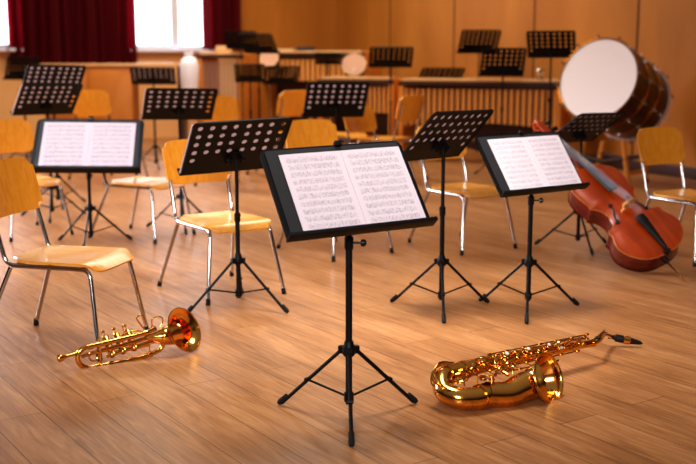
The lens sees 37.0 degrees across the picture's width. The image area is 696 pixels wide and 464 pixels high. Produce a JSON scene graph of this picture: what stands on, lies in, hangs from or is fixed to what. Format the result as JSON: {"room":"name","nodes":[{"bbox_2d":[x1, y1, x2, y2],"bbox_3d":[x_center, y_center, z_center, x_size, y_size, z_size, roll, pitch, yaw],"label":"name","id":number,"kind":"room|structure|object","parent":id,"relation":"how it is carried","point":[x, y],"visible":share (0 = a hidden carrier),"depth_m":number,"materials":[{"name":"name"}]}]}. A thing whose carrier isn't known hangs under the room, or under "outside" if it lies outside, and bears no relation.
{"room":"music room","nodes":[
{"label":"music room","id":0,"kind":"room"},
{"bbox_2d":[0,51,21,119],"bbox_3d":[-6.068,-2.087,16.149,1.900,1.498,0.150,-6,11,-31],"label":"wall","id":1,"kind":"structure","parent":0,"point":[9,89],"depth_m":16.47,"materials":[{"name":"brown paint"}]},
{"bbox_2d":[0,0,22,50],"bbox_3d":[-6.010,-3.877,15.758,1.980,2.242,0.250,-6,11,-31],"label":"window","id":2,"kind":"structure","parent":1,"relation":"in","point":[4,46],"depth_m":16.35,"materials":[{"name":"white"}]},
{"bbox_2d":[19,66,44,138],"bbox_3d":[-4.479,-4.075,16.825,1.845,5.200,0.150,-6,11,-31],"label":"wall pier","id":3,"kind":"object","parent":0,"point":[32,119],"depth_m":16.75,"materials":[{"name":"brown paint"}]},
{"bbox_2d":[209,0,337,131],"bbox_3d":[-1.308,-4.397,18.776,2.741,5.200,0.150,-6,11,-31],"label":"wall","id":4,"kind":"structure","parent":0,"point":[292,24],"depth_m":18.94,"materials":[{"name":"brown wood"}]},
{"bbox_2d":[130,0,214,51],"bbox_3d":[-3.025,-4.181,17.595,1.525,2.242,0.250,-6,11,-31],"label":"window","id":5,"kind":"structure","parent":4,"relation":"in","point":[161,25],"depth_m":17.77,"materials":[{"name":"white glass"}]},
{"bbox_2d":[6,0,137,65],"bbox_3d":[-4.414,-4.032,16.593,2.286,2.729,0.172,-6,11,-31],"label":"curtain","id":6,"kind":"object","parent":5,"relation":"hanging from","point":[53,31],"visible":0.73,"depth_m":16.73,"materials":[{"name":"red fabric"}]},
{"bbox_2d":[202,0,240,49],"bbox_3d":[-2.188,-4.391,17.943,0.884,2.461,0.168,-6,11,-31],"label":"curtain","id":7,"kind":"object","parent":5,"relation":"hanging from","point":[218,16],"visible":0.79,"depth_m":18.03,"materials":[{"name":"red fabric"}]},
{"bbox_2d":[137,52,208,138],"bbox_3d":[-3.083,-2.391,17.985,1.445,1.498,0.150,-6,11,-31],"label":"wall","id":8,"kind":"structure","parent":4,"relation":"attached to","point":[164,128],"depth_m":17.82,"materials":[{"name":"brown paint"}]},
{"bbox_2d":[0,136,695,463],"bbox_3d":[-3.500,-0.406,10.575,25.000,0.001,27.000,0,9,0],"label":"floor","id":9,"kind":"structure","parent":0,"point":[214,403],"depth_m":5.00,"materials":[{"name":"brown wood"}]},
{"bbox_2d":[0,152,30,162],"bbox_3d":[-3.758,-0.979,10.994,0.735,0.994,0.595,8,12,39],"label":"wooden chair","id":10,"kind":"object","parent":9,"relation":"on","point":[28,153],"visible":0.02,"depth_m":11.01,"materials":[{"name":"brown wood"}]},
{"bbox_2d":[2,56,39,160],"bbox_3d":[-4.277,-1.594,13.537,0.479,1.374,0.550,2,10,13],"label":"music stand","id":11,"kind":"object","parent":9,"relation":"on","point":[12,74],"visible":0.61,"depth_m":13.40,"materials":[{"name":"black metal"}]},
{"bbox_2d":[0,119,73,241],"bbox_3d":[-2.506,-0.418,7.996,0.518,0.865,0.640,-8,12,-41],"label":"wooden chair","id":12,"kind":"object","parent":9,"relation":"on","point":[16,135],"visible":0.6,"depth_m":8.17,"materials":[{"name":"brown wood"}]},
{"bbox_2d":[10,84,85,222],"bbox_3d":[-2.506,-0.674,8.713,0.595,1.132,0.560,-2,10,-11],"label":"music stand","id":13,"kind":"object","parent":9,"relation":"on","point":[39,108],"visible":0.91,"depth_m":8.67,"materials":[{"name":"black metal"}]},
{"bbox_2d":[11,85,71,113],"bbox_3d":[-2.529,-1.106,8.652,0.485,0.243,0.221,-8,12,-40],"label":"sheet music","id":14,"kind":"object","parent":13,"relation":"on","point":[63,87],"visible":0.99,"depth_m":8.59,"materials":[{"name":"white paper"}]},
{"bbox_2d":[22,64,85,209],"bbox_3d":[-2.640,-0.866,9.406,0.583,1.286,0.495,-4,10,-23],"label":"music stand","id":15,"kind":"object","parent":9,"relation":"on","point":[34,70],"visible":0.66,"depth_m":9.35,"materials":[{"name":"black metal"}]},
{"bbox_2d":[27,67,81,82],"bbox_3d":[-2.660,-1.379,9.379,0.489,0.249,0.224,-6,11,-34],"label":"sheet music","id":16,"kind":"object","parent":15,"relation":"on","point":[52,68],"visible":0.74,"depth_m":9.35,"materials":[{"name":"paper"}]},
{"bbox_2d":[0,158,148,361],"bbox_3d":[-1.344,0.097,4.884,0.640,0.865,0.517,2,10,14],"label":"wooden chair","id":17,"kind":"object","parent":9,"relation":"on","point":[20,191],"visible":0.95,"depth_m":4.91,"materials":[{"name":"brown wood"}]},
{"bbox_2d":[31,119,143,245],"bbox_3d":[-1.865,-0.350,7.471,0.786,0.900,0.546,0,9,-3],"label":"music stand","id":18,"kind":"object","parent":9,"relation":"on","point":[88,170],"visible":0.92,"depth_m":7.43,"materials":[{"name":"black metal"}]},
{"bbox_2d":[38,122,135,165],"bbox_3d":[-1.872,-0.622,7.483,0.662,0.322,0.315,-1,9,-5],"label":"sheet music","id":19,"kind":"object","parent":18,"relation":"on","point":[63,143],"visible":1,"depth_m":7.49,"materials":[{"name":"paper"}]},
{"bbox_2d":[34,119,140,165],"bbox_3d":[-1.873,-0.631,7.500,0.725,0.344,0.335,-1,9,-5],"label":"folder","id":20,"kind":"object","parent":18,"relation":"on","point":[138,123],"visible":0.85,"depth_m":7.58,"materials":[{"name":"black plastic"}]},
{"bbox_2d":[68,90,148,184],"bbox_3d":[-2.688,-1.077,11.587,0.735,0.994,0.595,9,13,42],"label":"wooden chair","id":21,"kind":"object","parent":9,"relation":"on","point":[89,102],"visible":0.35,"depth_m":11.75,"materials":[{"name":"brown wood"}]},
{"bbox_2d":[40,63,188,138],"bbox_3d":[-3.283,-1.746,14.758,1.967,1.279,0.570,0,9,0],"label":"sideboard","id":22,"kind":"object","parent":9,"relation":"on","point":[114,79],"visible":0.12,"depth_m":14.45,"materials":[{"name":"brown wood"}]},
{"bbox_2d":[136,62,173,62],"bbox_3d":[-2.718,-2.385,14.657,0.501,0.015,0.240,-1,9,-6],"label":"booklet","id":23,"kind":"object","parent":22,"relation":"on","point":[136,62],"visible":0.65,"depth_m":14.54,"materials":[{"name":"paper"}]},
{"bbox_2d":[57,307,200,367],"bbox_3d":[-0.976,0.484,4.672,0.676,0.238,0.169,-4,10,-25],"label":"trumpet","id":24,"kind":"object","parent":9,"relation":"on","point":[182,330],"visible":0.99,"depth_m":4.67,"materials":[{"name":"gold metal"}]},
{"bbox_2d":[88,173,195,243],"bbox_3d":[-1.568,-0.396,7.865,0.640,0.865,0.518,5,11,27],"label":"wooden chair","id":25,"kind":"object","parent":9,"relation":"on","point":[156,183],"visible":0.55,"depth_m":7.79,"materials":[{"name":"brown wood"}]},
{"bbox_2d":[130,67,175,169],"bbox_3d":[-2.366,-1.397,12.760,0.581,1.239,0.497,-3,10,-17],"label":"music stand","id":26,"kind":"object","parent":9,"relation":"on","point":[166,81],"visible":0.83,"depth_m":12.73,"materials":[{"name":"black metal"}]},
{"bbox_2d":[132,69,172,79],"bbox_3d":[-2.383,-1.913,12.718,0.485,0.197,0.263,-1,9,-6],"label":"sheet music","id":27,"kind":"object","parent":26,"relation":"on","point":[132,69],"visible":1,"depth_m":12.68,"materials":[{"name":"paper"}]},
{"bbox_2d":[141,88,217,234],"bbox_3d":[-1.298,-0.563,8.095,0.581,1.115,0.479,-2,10,-14],"label":"music stand","id":28,"kind":"object","parent":9,"relation":"on","point":[179,113],"visible":0.91,"depth_m":8.09,"materials":[{"name":"black metal"}]},
{"bbox_2d":[141,89,204,117],"bbox_3d":[-1.340,-0.996,8.076,0.504,0.240,0.246,-3,10,-19],"label":"sheet music","id":29,"kind":"object","parent":28,"relation":"on","point":[186,92],"visible":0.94,"depth_m":8.04,"materials":[{"name":"white paper"}]},
{"bbox_2d":[180,52,198,138],"bbox_3d":[-2.136,-1.734,14.208,0.299,1.416,0.295,0,9,0],"label":"water dispenser","id":30,"kind":"object","parent":9,"relation":"on","point":[189,66],"visible":0.73,"depth_m":14.04,"materials":[{"name":"white plastic"}]},
{"bbox_2d":[194,96,239,191],"bbox_3d":[-1.206,-0.942,10.900,0.569,0.951,0.703,-7,12,-38],"label":"wooden chair","id":31,"kind":"object","parent":9,"relation":"on","point":[226,107],"visible":0.21,"depth_m":11.12,"materials":[{"name":"brown wood"}]},
{"bbox_2d":[157,139,285,305],"bbox_3d":[-0.744,-0.089,6.006,0.518,0.865,0.640,-7,11,-35],"label":"wooden chair","id":32,"kind":"object","parent":9,"relation":"on","point":[222,222],"visible":0.79,"depth_m":6.04,"materials":[{"name":"brown wood"}]},
{"bbox_2d":[197,52,258,121],"bbox_3d":[-1.861,-2.078,16.279,0.799,1.437,0.560,4,10,22],"label":"vibraphone","id":33,"kind":"object","parent":9,"relation":"on","point":[209,72],"visible":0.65,"depth_m":16.06,"materials":[{"name":"brown wood"}]},
{"bbox_2d":[216,46,231,51],"bbox_3d":[-1.929,-2.841,16.153,0.241,0.100,0.180,-1,9,-6],"label":"wooden box","id":34,"kind":"object","parent":33,"relation":"on","point":[218,48],"visible":0.63,"depth_m":16.06,"materials":[{"name":"brown wood"}]},
{"bbox_2d":[177,117,291,312],"bbox_3d":[-0.600,-0.104,5.593,0.611,1.027,0.554,0,9,-3],"label":"music stand","id":35,"kind":"object","parent":9,"relation":"on","point":[235,160],"visible":0.94,"depth_m":5.50,"materials":[{"name":"black metal"}]},
{"bbox_2d":[179,123,274,172],"bbox_3d":[-0.620,-0.453,5.478,0.515,0.280,0.215,-5,11,-30],"label":"sheet music","id":36,"kind":"object","parent":35,"relation":"on","point":[260,124],"visible":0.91,"depth_m":5.43,"materials":[{"name":"white paper"}]},
{"bbox_2d":[224,31,256,119],"bbox_3d":[-1.595,-2.138,15.658,0.550,1.756,0.480,-1,9,-6],"label":"music stand","id":37,"kind":"object","parent":9,"relation":"on","point":[232,45],"visible":0.53,"depth_m":15.63,"materials":[{"name":"black metal"}]},
{"bbox_2d":[234,64,265,171],"bbox_3d":[-1.163,-1.391,12.605,0.550,1.277,0.479,-3,10,-17],"label":"music stand","id":38,"kind":"object","parent":9,"relation":"on","point":[249,78],"visible":0.84,"depth_m":12.60,"materials":[{"name":"black metal"}]},
{"bbox_2d":[237,33,279,118],"bbox_3d":[-1.200,-1.909,14.493,0.551,1.685,0.479,4,10,25],"label":"music stand","id":39,"kind":"object","parent":9,"relation":"on","point":[257,48],"visible":0.87,"depth_m":14.31,"materials":[{"name":"black metal"}]},
{"bbox_2d":[259,53,284,145],"bbox_3d":[-1.143,-1.925,15.203,0.500,1.479,0.441,0,9,0],"label":"snare drum","id":40,"kind":"object","parent":9,"relation":"on","point":[269,59],"visible":0.49,"depth_m":15.09,"materials":[{"name":"silver metal"}]},
{"bbox_2d":[246,90,311,174],"bbox_3d":[-0.744,-1.140,11.966,0.595,0.994,0.735,-7,12,-35],"label":"wooden chair","id":41,"kind":"object","parent":9,"relation":"on","point":[290,103],"visible":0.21,"depth_m":11.61,"materials":[{"name":"brown wood"}]},
{"bbox_2d":[263,66,299,146],"bbox_3d":[-0.848,-1.589,13.893,0.550,1.248,0.479,-5,11,-28],"label":"music stand","id":42,"kind":"object","parent":9,"relation":"on","point":[281,80],"visible":0.74,"depth_m":13.88,"materials":[{"name":"black metal"}]},
{"bbox_2d":[256,50,380,140],"bbox_3d":[-0.480,-2.131,16.507,1.985,1.467,0.560,5,11,30],"label":"marimba","id":43,"kind":"object","parent":9,"relation":"on","point":[309,71],"visible":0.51,"depth_m":16.42,"materials":[{"name":"brown wood"}]},
{"bbox_2d":[278,49,292,50],"bbox_3d":[-1.006,-2.907,16.598,0.261,0.030,0.200,-1,9,-6],"label":"booklet","id":44,"kind":"object","parent":43,"relation":"on","point":[278,49],"visible":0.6,"depth_m":16.50,"materials":[{"name":"brown paper"}]},
{"bbox_2d":[297,47,314,50],"bbox_3d":[-0.663,-2.889,16.398,0.281,0.060,0.200,-1,9,-6],"label":"booklet","id":45,"kind":"object","parent":43,"relation":"on","point":[298,48],"visible":1,"depth_m":16.30,"materials":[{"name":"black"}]},
{"bbox_2d":[315,52,340,76],"bbox_3d":[-0.285,-1.876,15.063,0.550,1.433,0.479,-1,9,-6],"label":"music stand","id":46,"kind":"object","parent":9,"relation":"on","point":[318,60],"visible":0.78,"depth_m":15.02,"materials":[{"name":"black metal"}]},
{"bbox_2d":[276,119,393,261],"bbox_3d":[-0.096,-0.317,7.253,0.543,0.908,0.672,-7,12,-38],"label":"wooden chair","id":47,"kind":"object","parent":9,"relation":"on","point":[304,132],"visible":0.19,"depth_m":7.41,"materials":[{"name":"brown wood"}]},
{"bbox_2d":[301,82,369,128],"bbox_3d":[-0.099,-0.682,8.716,0.571,1.148,0.486,-1,9,-6],"label":"music stand","id":48,"kind":"object","parent":9,"relation":"on","point":[349,109],"visible":0.73,"depth_m":8.72,"materials":[{"name":"black metal"}]},
{"bbox_2d":[307,85,365,108],"bbox_3d":[-0.103,-1.111,8.725,0.486,0.280,0.174,-3,10,-16],"label":"sheet music","id":49,"kind":"object","parent":48,"relation":"on","point":[319,86],"visible":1,"depth_m":8.70,"materials":[{"name":"paper"}]},
{"bbox_2d":[309,117,367,143],"bbox_3d":[-0.128,-1.170,12.279,0.703,0.951,0.569,6,11,34],"label":"wooden chair","id":50,"kind":"object","parent":9,"relation":"on","point":[344,134],"visible":0.23,"depth_m":12.14,"materials":[{"name":"brown wood"}]},
{"bbox_2d":[260,141,437,446],"bbox_3d":[0.007,0.199,3.781,0.645,1.020,0.551,0,9,-2],"label":"music stand","id":51,"kind":"object","parent":9,"relation":"on","point":[348,349],"visible":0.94,"depth_m":3.79,"materials":[{"name":"black metal"}]},
{"bbox_2d":[265,142,397,231],"bbox_3d":[-0.006,-0.164,3.774,0.550,0.291,0.224,-5,10,-26],"label":"folder","id":52,"kind":"object","parent":51,"relation":"on","point":[282,188],"visible":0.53,"depth_m":3.70,"materials":[{"name":"black plastic"}]},
{"bbox_2d":[333,140,341,146],"bbox_3d":[-0.039,-0.326,3.856,0.024,0.029,0.028,-5,10,-26],"label":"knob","id":53,"kind":"object","parent":51,"relation":"attached to","point":[337,143],"visible":1,"depth_m":3.85,"materials":[{"name":"black plastic"}]},
{"bbox_2d":[278,146,425,230],"bbox_3d":[0.021,-0.158,3.773,0.502,0.272,0.211,-5,10,-26],"label":"sheet music","id":54,"kind":"object","parent":51,"relation":"on","point":[329,189],"visible":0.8,"depth_m":3.77,"materials":[{"name":"paper"}]},
{"bbox_2d":[342,53,365,143],"bbox_3d":[0.090,-1.879,15.110,0.500,1.419,0.441,0,9,0],"label":"snare drum","id":55,"kind":"object","parent":9,"relation":"on","point":[354,64],"visible":0.8,"depth_m":15.01,"materials":[{"name":"silver metal"}]},
{"bbox_2d":[317,76,401,142],"bbox_3d":[0.199,-1.588,14.355,1.115,1.097,0.560,4,10,23],"label":"xylophone","id":56,"kind":"object","parent":9,"relation":"on","point":[378,98],"visible":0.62,"depth_m":14.02,"materials":[{"name":"brown wood"}]},
{"bbox_2d":[343,106,413,175],"bbox_3d":[0.294,-0.801,10.314,0.517,0.865,0.640,-9,13,-43],"label":"wooden chair","id":57,"kind":"object","parent":9,"relation":"on","point":[367,123],"visible":0.33,"depth_m":10.48,"materials":[{"name":"brown wood"}]},
{"bbox_2d":[368,47,413,140],"bbox_3d":[0.546,-1.533,12.841,0.589,1.481,0.514,-3,10,-17],"label":"music stand","id":58,"kind":"object","parent":9,"relation":"on","point":[380,62],"visible":0.85,"depth_m":12.79,"materials":[{"name":"black metal"}]},
{"bbox_2d":[357,95,427,179],"bbox_3d":[0.458,-1.054,11.577,0.703,0.951,0.569,7,12,36],"label":"wooden chair","id":59,"kind":"object","parent":9,"relation":"on","point":[410,107],"visible":0.83,"depth_m":11.37,"materials":[{"name":"brown wood"}]},
{"bbox_2d":[390,109,493,322],"bbox_3d":[0.442,-0.119,5.548,0.486,1.072,0.568,6,11,33],"label":"music stand","id":60,"kind":"object","parent":9,"relation":"on","point":[443,148],"visible":0.98,"depth_m":5.47,"materials":[{"name":"black metal"}]},
{"bbox_2d":[410,114,487,149],"bbox_3d":[0.519,-0.511,5.451,0.222,0.250,0.491,8,12,41],"label":"sheet music","id":61,"kind":"object","parent":60,"relation":"on","point":[449,117],"visible":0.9,"depth_m":5.40,"materials":[{"name":"white paper"}]},
{"bbox_2d":[419,68,464,77],"bbox_3d":[1.297,-1.683,14.552,0.651,1.218,0.479,-3,10,-17],"label":"music stand","id":62,"kind":"object","parent":9,"relation":"on","point":[427,71],"visible":0.43,"depth_m":14.43,"materials":[{"name":"black metal"}]},
{"bbox_2d":[407,125,516,255],"bbox_3d":[0.822,-0.330,7.465,0.518,0.865,0.639,-6,11,-32],"label":"wooden chair","id":63,"kind":"object","parent":9,"relation":"on","point":[467,189],"visible":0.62,"depth_m":7.40,"materials":[{"name":"brown wood"}]},
{"bbox_2d":[456,30,500,151],"bbox_3d":[1.831,-1.909,14.354,0.591,1.730,0.479,-3,10,-17],"label":"music stand","id":64,"kind":"object","parent":9,"relation":"on","point":[467,48],"visible":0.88,"depth_m":14.30,"materials":[{"name":"black metal"}]},
{"bbox_2d":[398,78,570,149],"bbox_3d":[1.753,-1.440,13.491,2.157,1.087,0.560,4,10,24],"label":"marimba","id":65,"kind":"object","parent":9,"relation":"on","point":[525,101],"visible":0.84,"depth_m":13.38,"materials":[{"name":"brown wood"}]},
{"bbox_2d":[536,69,544,78],"bbox_3d":[2.395,-1.959,12.934,0.120,0.130,0.120,0,9,0],"label":"metal cup","id":66,"kind":"object","parent":65,"relation":"on","point":[540,72],"visible":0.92,"depth_m":12.89,"materials":[{"name":"silver metal"}]},
{"bbox_2d":[474,48,526,173],"bbox_3d":[1.789,-1.367,11.903,0.550,1.460,0.479,-2,10,-11],"label":"music stand","id":67,"kind":"object","parent":9,"relation":"on","point":[502,70],"visible":0.82,"depth_m":11.90,"materials":[{"name":"black metal"}]},
{"bbox_2d":[475,131,589,323],"bbox_3d":[0.920,-0.051,5.541,0.607,0.940,0.506,-9,13,-42],"label":"music stand","id":68,"kind":"object","parent":9,"relation":"on","point":[529,261],"visible":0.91,"depth_m":5.47,"materials":[{"name":"black metal"}]},
{"bbox_2d":[478,132,556,192],"bbox_3d":[0.955,-0.368,5.458,0.534,0.279,0.218,-5,11,-30],"label":"folder","id":69,"kind":"object","parent":68,"relation":"on","point":[486,148],"visible":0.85,"depth_m":5.37,"materials":[{"name":"black plastic"}]},
{"bbox_2d":[487,135,581,189],"bbox_3d":[0.985,-0.364,5.463,0.487,0.261,0.205,-5,11,-30],"label":"sheet music","id":70,"kind":"object","parent":68,"relation":"on","point":[536,161],"visible":1,"depth_m":5.46,"materials":[{"name":"paper"}]},
{"bbox_2d":[430,329,643,409],"bbox_3d":[0.895,0.535,4.367,1.378,0.192,0.332,-8,13,-41],"label":"saxophone","id":71,"kind":"object","parent":9,"relation":"on","point":[543,379],"visible":1,"depth_m":4.07,"materials":[{"name":"gold metal"}]},
{"bbox_2d":[453,377,467,383],"bbox_3d":[0.432,0.569,3.998,0.058,0.019,0.058,0,9,0],"label":"key","id":72,"kind":"object","parent":71,"relation":"on","point":[460,379],"depth_m":3.97,"materials":[{"name":"gold metal"}]},
{"bbox_2d":[471,362,481,372],"bbox_3d":[0.510,0.537,4.124,0.058,0.041,0.020,-7,11,-35],"label":"key","id":73,"kind":"object","parent":71,"relation":"on","point":[476,367],"depth_m":4.12,"materials":[{"name":"gold metal"}]},
{"bbox_2d":[479,356,490,362],"bbox_3d":[0.551,0.511,4.168,0.053,0.027,0.037,-2,10,-12],"label":"key","id":74,"kind":"object","parent":71,"relation":"on","point":[482,359],"depth_m":4.16,"materials":[{"name":"gold metal"}]},
{"bbox_2d":[480,378,494,380],"bbox_3d":[0.539,0.570,4.017,0.058,0.022,0.057,0,9,0],"label":"key","id":75,"kind":"object","parent":71,"relation":"on","point":[483,379],"depth_m":3.99,"materials":[{"name":"gold metal"}]},
{"bbox_2d":[494,358,503,365],"bbox_3d":[0.611,0.525,4.201,0.056,0.037,0.019,-7,11,-35],"label":"key","id":76,"kind":"object","parent":71,"relation":"on","point":[496,360],"depth_m":4.19,"materials":[{"name":"gold metal"}]},
{"bbox_2d":[500,366,514,370],"bbox_3d":[0.628,0.540,4.106,0.058,0.034,0.052,0,9,0],"label":"key","id":77,"kind":"object","parent":71,"relation":"on","point":[503,368],"depth_m":4.09,"materials":[{"name":"gold metal"}]},
{"bbox_2d":[502,351,512,357],"bbox_3d":[0.649,0.499,4.250,0.033,0.026,0.052,5,11,27],"label":"key","id":78,"kind":"object","parent":71,"relation":"on","point":[505,354],"depth_m":4.24,"materials":[{"name":"gold metal"}]},
{"bbox_2d":[516,353,524,360],"bbox_3d":[0.712,0.513,4.279,0.054,0.033,0.018,-6,11,-34],"label":"key","id":79,"kind":"object","parent":71,"relation":"on","point":[519,356],"depth_m":4.27,"materials":[{"name":"gold metal"}]},
{"bbox_2d":[524,346,533,352],"bbox_3d":[0.750,0.488,4.327,0.030,0.025,0.051,6,11,30],"label":"key","id":80,"kind":"object","parent":71,"relation":"on","point":[527,349],"depth_m":4.32,"materials":[{"name":"gold metal"}]},
{"bbox_2d":[537,349,545,354],"bbox_3d":[0.813,0.502,4.356,0.052,0.030,0.017,-6,11,-34],"label":"key","id":81,"kind":"object","parent":71,"relation":"on","point":[539,351],"depth_m":4.35,"materials":[{"name":"gold metal"}]},
{"bbox_2d":[545,342,553,348],"bbox_3d":[0.856,0.479,4.401,0.051,0.024,0.026,-5,11,-28],"label":"key","id":82,"kind":"object","parent":71,"relation":"on","point":[548,345],"depth_m":4.40,"materials":[{"name":"gold metal"}]},
{"bbox_2d":[558,345,565,350],"bbox_3d":[0.914,0.492,4.434,0.050,0.026,0.017,-6,11,-34],"label":"key","id":83,"kind":"object","parent":71,"relation":"on","point":[560,347],"depth_m":4.42,"materials":[{"name":"gold metal"}]},
{"bbox_2d":[526,31,575,128],"bbox_3d":[2.299,-1.435,11.755,0.574,1.642,0.480,6,11,31],"label":"music stand","id":84,"kind":"object","parent":9,"relation":"on","point":[550,52],"visible":0.73,"depth_m":11.58,"materials":[{"name":"black metal"}]},
{"bbox_2d":[534,112,625,255],"bbox_3d":[1.609,-0.370,7.369,0.531,0.972,0.606,7,12,37],"label":"music stand","id":85,"kind":"object","parent":9,"relation":"on","point":[580,136],"visible":0.85,"depth_m":7.29,"materials":[{"name":"black metal"}]},
{"bbox_2d":[558,115,619,134],"bbox_3d":[1.655,-0.733,7.266,0.508,0.210,0.275,-8,13,-41],"label":"sheet music","id":86,"kind":"object","parent":85,"relation":"on","point":[604,115],"visible":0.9,"depth_m":7.22,"materials":[{"name":"paper"}]},
{"bbox_2d":[532,120,684,281],"bbox_3d":[1.682,-0.244,6.789,0.485,0.917,1.319,-9,13,-43],"label":"cello","id":87,"kind":"object","parent":9,"relation":"on","point":[641,238],"visible":0.92,"depth_m":6.63,"materials":[{"name":"brown wood"}]},
{"bbox_2d":[555,35,673,183],"bbox_3d":[2.874,-1.320,11.235,0.952,1.588,1.155,8,12,40],"label":"bass drum","id":88,"kind":"object","parent":9,"relation":"on","point":[602,75],"visible":0.84,"depth_m":10.95,"materials":[{"name":"brown wood"}]},
{"bbox_2d":[636,127,695,266],"bbox_3d":[2.305,-0.265,7.072,0.518,0.865,0.639,-6,11,-31],"label":"wooden chair","id":89,"kind":"object","parent":9,"relation":"on","point":[656,145],"visible":0.93,"depth_m":7.21,"materials":[{"name":"brown wood"}]},
{"bbox_2d":[338,0,695,167],"bbox_3d":[3.650,-3.269,11.949,0.151,5.200,17.100,-5,10,-26],"label":"wall","id":90,"kind":"structure","parent":0,"point":[667,28],"depth_m":14.02,"materials":[{"name":"brown wood"}]},
{"bbox_2d":[389,0,390,76],"bbox_3d":[0.715,-4.259,17.571,0.006,5.080,0.026,-5,10,-26],"label":"trim","id":91,"kind":"structure","parent":90,"relation":"attached to","point":[390,0],"depth_m":17.70,"materials":[{"name":"brown wood"}]},
{"bbox_2d":[453,0,454,76],"bbox_3d":[1.622,-3.962,15.777,0.006,5.080,0.026,-5,10,-26],"label":"trim","id":92,"kind":"structure","parent":90,"relation":"attached to","point":[454,0],"depth_m":15.92,"materials":[{"name":"brown"}]},
{"bbox_2d":[532,0,535,78],"bbox_3d":[2.530,-3.666,13.983,0.006,5.080,0.026,-5,10,-26],"label":"trim","id":93,"kind":"structure","parent":90,"relation":"attached to","point":[534,0],"depth_m":14.14,"materials":[{"name":"brown wood"}]},
{"bbox_2d":[381,134,695,179],"bbox_3d":[3.592,-0.754,12.279,0.037,0.130,17.000,-5,10,-26],"label":"baseboard","id":94,"kind":"structure","parent":90,"relation":"attached to","point":[662,169],"depth_m":12.16,"materials":[{"name":"brown wood"}]},
{"bbox_2d":[631,0,639,159],"bbox_3d":[3.437,-3.369,12.189,0.006,5.080,0.026,-5,10,-26],"label":"trim","id":95,"kind":"structure","parent":90,"relation":"attached to","point":[638,0],"depth_m":12.35,"materials":[{"name":"brown"}]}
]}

